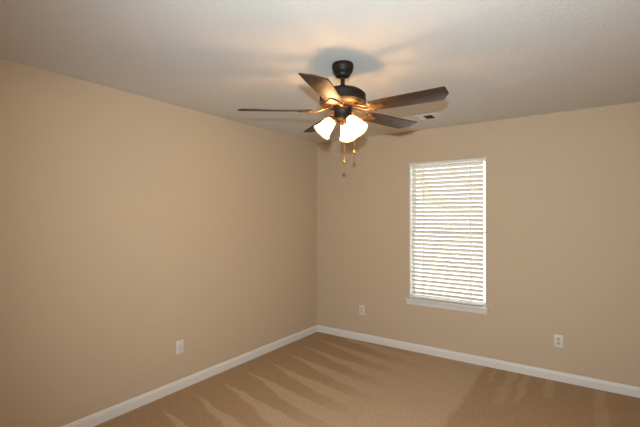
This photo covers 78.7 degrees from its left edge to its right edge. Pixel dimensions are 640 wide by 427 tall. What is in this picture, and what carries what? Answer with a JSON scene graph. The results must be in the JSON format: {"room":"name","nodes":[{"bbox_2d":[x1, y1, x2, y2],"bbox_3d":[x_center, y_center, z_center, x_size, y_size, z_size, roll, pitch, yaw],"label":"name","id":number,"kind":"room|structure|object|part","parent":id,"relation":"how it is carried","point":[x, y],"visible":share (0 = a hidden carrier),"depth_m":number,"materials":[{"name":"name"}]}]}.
{"room":"empty bedroom","nodes":[
{"label":"empty bedroom","id":0,"kind":"room"},
{"bbox_2d":[0,58,316,426],"bbox_3d":[-1.338,0.294,3.315,0.150,2.440,4.660,0,0,35],"label":"wall","id":1,"kind":"structure","parent":0,"point":[133,226],"depth_m":3.01,"materials":[{"name":"beige paint"}]},
{"bbox_2d":[176,340,182,354],"bbox_3d":[-1.207,1.150,3.361,0.007,0.114,0.070,0,0,35],"label":"wall outlet","id":2,"kind":"object","parent":1,"relation":"attached to","point":[179,344],"visible":1,"depth_m":3.35,"materials":[{"name":"beige plastic"}]},
{"bbox_2d":[61,325,316,426],"bbox_3d":[-1.271,1.471,3.260,0.014,0.085,4.360,0,0,35],"label":"baseboard","id":3,"kind":"structure","parent":1,"relation":"attached to","point":[92,420],"depth_m":3.34,"materials":[{"name":"white paint"}]},
{"bbox_2d":[0,0,639,142],"bbox_3d":[0.084,-0.992,2.345,3.600,0.120,4.660,0,0,35],"label":"ceiling","id":4,"kind":"structure","parent":0,"point":[494,59],"depth_m":2.23,"materials":[{"name":"white paint"}]},
{"bbox_2d":[237,60,448,163],"bbox_3d":[0.174,-0.617,2.399,1.212,0.628,1.259,0,0,35],"label":"ceiling fan","id":5,"kind":"object","parent":4,"relation":"hanging from","point":[341,99],"visible":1,"depth_m":2.36,"materials":[{"name":"brown wood"}]},
{"bbox_3d":[-0.276,-0.639,2.417,0.466,0.006,0.138,0,11,-2],"label":"fan blade","id":6,"kind":"part","parent":5,"relation":"part of","materials":[{"name":"brown wood"}]},
{"bbox_3d":[-0.001,-0.636,2.825,0.138,0.006,0.466,-12,4,-20],"label":"fan blade","id":7,"kind":"part","parent":5,"relation":"part of","materials":[{"name":"brown wood"}]},
{"bbox_3d":[0.026,-0.642,2.030,0.138,0.006,0.466,11,3,16],"label":"fan blade","id":8,"kind":"part","parent":5,"relation":"part of","materials":[{"name":"brown wood"}]},
{"bbox_3d":[0.042,-0.540,2.413,0.122,0.109,0.122,41,-7,-7],"label":"lamp shade","id":9,"kind":"part","parent":5,"relation":"part of","materials":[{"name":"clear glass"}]},
{"bbox_3d":[0.075,-0.579,2.419,0.064,0.051,0.064,0,0,35],"label":"lamp arm","id":10,"kind":"part","parent":5,"relation":"part of","materials":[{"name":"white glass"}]},
{"bbox_3d":[0.141,-0.670,2.432,0.262,0.025,0.262,0,0,35],"label":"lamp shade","id":11,"kind":"part","parent":5,"relation":"part of","materials":[{"name":"brown metal"}]},
{"bbox_3d":[0.176,-0.540,2.525,0.122,0.109,0.122,0,40,20],"label":"lamp shade","id":12,"kind":"part","parent":5,"relation":"part of","materials":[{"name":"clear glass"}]},
{"bbox_3d":[0.206,-0.541,2.354,0.122,0.109,0.122,0,-41,-40],"label":"lamp shade","id":13,"kind":"part","parent":5,"relation":"part of","materials":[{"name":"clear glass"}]},
{"bbox_3d":[0.471,-0.637,2.689,0.466,0.006,0.138,0,-11,-38],"label":"fan blade","id":14,"kind":"part","parent":5,"relation":"part of","materials":[{"name":"brown wood"}]},
{"bbox_3d":[0.488,-0.640,2.197,0.466,0.006,0.138,0,-11,34],"label":"fan blade","id":15,"kind":"part","parent":5,"relation":"part of","materials":[{"name":"brown wood"}]},
{"bbox_2d":[415,112,443,120],"bbox_3d":[1.041,-0.917,3.712,0.205,0.010,0.224,0,0,35],"label":"ceiling vent","id":16,"kind":"object","parent":4,"relation":"in","point":[431,116],"visible":1,"depth_m":3.69,"materials":[{"name":"white metal"}]},
{"bbox_2d":[94,332,639,426],"bbox_3d":[0.082,1.568,2.327,3.600,0.120,4.660,0,0,35],"label":"floor","id":17,"kind":"structure","parent":0,"point":[317,379],"depth_m":3.25,"materials":[{"name":"beige carpet"}]},
{"bbox_2d":[317,102,639,386],"bbox_3d":[1.362,0.302,4.193,3.300,2.440,0.150,0,0,35],"label":"wall","id":18,"kind":"structure","parent":0,"point":[563,188],"depth_m":3.73,"materials":[{"name":"beige paint"}]},
{"bbox_2d":[359,305,364,314],"bbox_3d":[0.502,1.158,4.683,0.070,0.114,0.008,0,0,35],"label":"wall outlet","id":19,"kind":"object","parent":18,"relation":"attached to","point":[361,307],"visible":1,"depth_m":4.68,"materials":[{"name":"beige plastic"}]},
{"bbox_2d":[405,157,488,314],"bbox_3d":[1.352,0.223,4.181,0.874,1.574,0.182,0,0,35],"label":"window","id":20,"kind":"structure","parent":18,"relation":"in","point":[413,301],"depth_m":4.17,"materials":[{"name":"white plastic"}]},
{"bbox_3d":[1.336,0.946,4.154,0.874,0.020,0.128,0,0,35],"label":"sill","id":21,"kind":"part","parent":20,"relation":"part of","materials":[{"name":"white paint"}]},
{"bbox_2d":[411,157,484,305],"bbox_3d":[1.346,0.184,4.154,0.779,1.495,0.050,0,0,35],"label":"window blind","id":22,"kind":"object","parent":20,"relation":"attached to","point":[420,214],"visible":0.98,"depth_m":4.15,"materials":[{"name":"white plastic"}]},
{"bbox_3d":[1.137,0.194,4.272,0.011,1.456,0.001,0,0,35],"label":"ladder cord","id":23,"kind":"part","parent":22,"relation":"part of","materials":[{"name":"white fabric"}]},
{"bbox_3d":[1.338,0.193,4.133,0.004,1.456,0.001,0,0,35],"label":"ladder cord","id":24,"kind":"part","parent":22,"relation":"part of","materials":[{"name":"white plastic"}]},
{"bbox_3d":[1.341,0.923,4.152,0.755,0.016,0.050,0,0,35],"label":"rail","id":25,"kind":"part","parent":22,"relation":"part of","materials":[{"name":"white plastic"}]},
{"bbox_3d":[1.347,-0.551,4.159,0.779,0.026,0.046,0,0,35],"label":"head rail","id":26,"kind":"part","parent":22,"relation":"part of","materials":[{"name":"white plastic"}]},
{"bbox_3d":[1.542,0.193,3.992,0.011,1.456,0.001,0,0,35],"label":"ladder cord","id":27,"kind":"part","parent":22,"relation":"part of","materials":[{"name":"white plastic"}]},
{"bbox_3d":[1.399,0.196,4.227,0.798,1.521,0.054,0,0,35],"label":"frame","id":28,"kind":"part","parent":20,"relation":"part of","materials":[{"name":"white plastic"}]},
{"bbox_3d":[1.393,0.558,4.217,0.780,0.738,0.020,0,0,35],"label":"sash","id":29,"kind":"part","parent":20,"relation":"part of","materials":[{"name":"white plastic"}]},
{"bbox_3d":[1.406,-0.175,4.240,0.780,0.760,0.020,0,0,35],"label":"sash","id":30,"kind":"part","parent":20,"relation":"part of","materials":[{"name":"white plastic"}]},
{"bbox_2d":[317,325,639,397],"bbox_3d":[1.315,1.479,4.117,3.272,0.085,0.014,0,0,35],"label":"baseboard","id":31,"kind":"structure","parent":18,"relation":"attached to","point":[613,387],"depth_m":3.83,"materials":[{"name":"white paint"}]},
{"bbox_2d":[554,334,562,347],"bbox_3d":[2.162,1.157,3.539,0.070,0.114,0.008,0,0,35],"label":"wall outlet","id":32,"kind":"object","parent":18,"relation":"attached to","point":[558,339],"visible":1,"depth_m":3.54,"materials":[{"name":"beige plastic"}]},
{"label":"outside","id":33,"kind":"structure","parent":0,"visible":0},
{"bbox_2d":[416,233,484,301],"bbox_3d":[13.409,2.013,20.169,55.000,0.150,39.848,0,0,35],"label":"ground","id":34,"kind":"structure","parent":33,"point":[483,258],"depth_m":13.64,"materials":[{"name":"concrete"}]}
]}

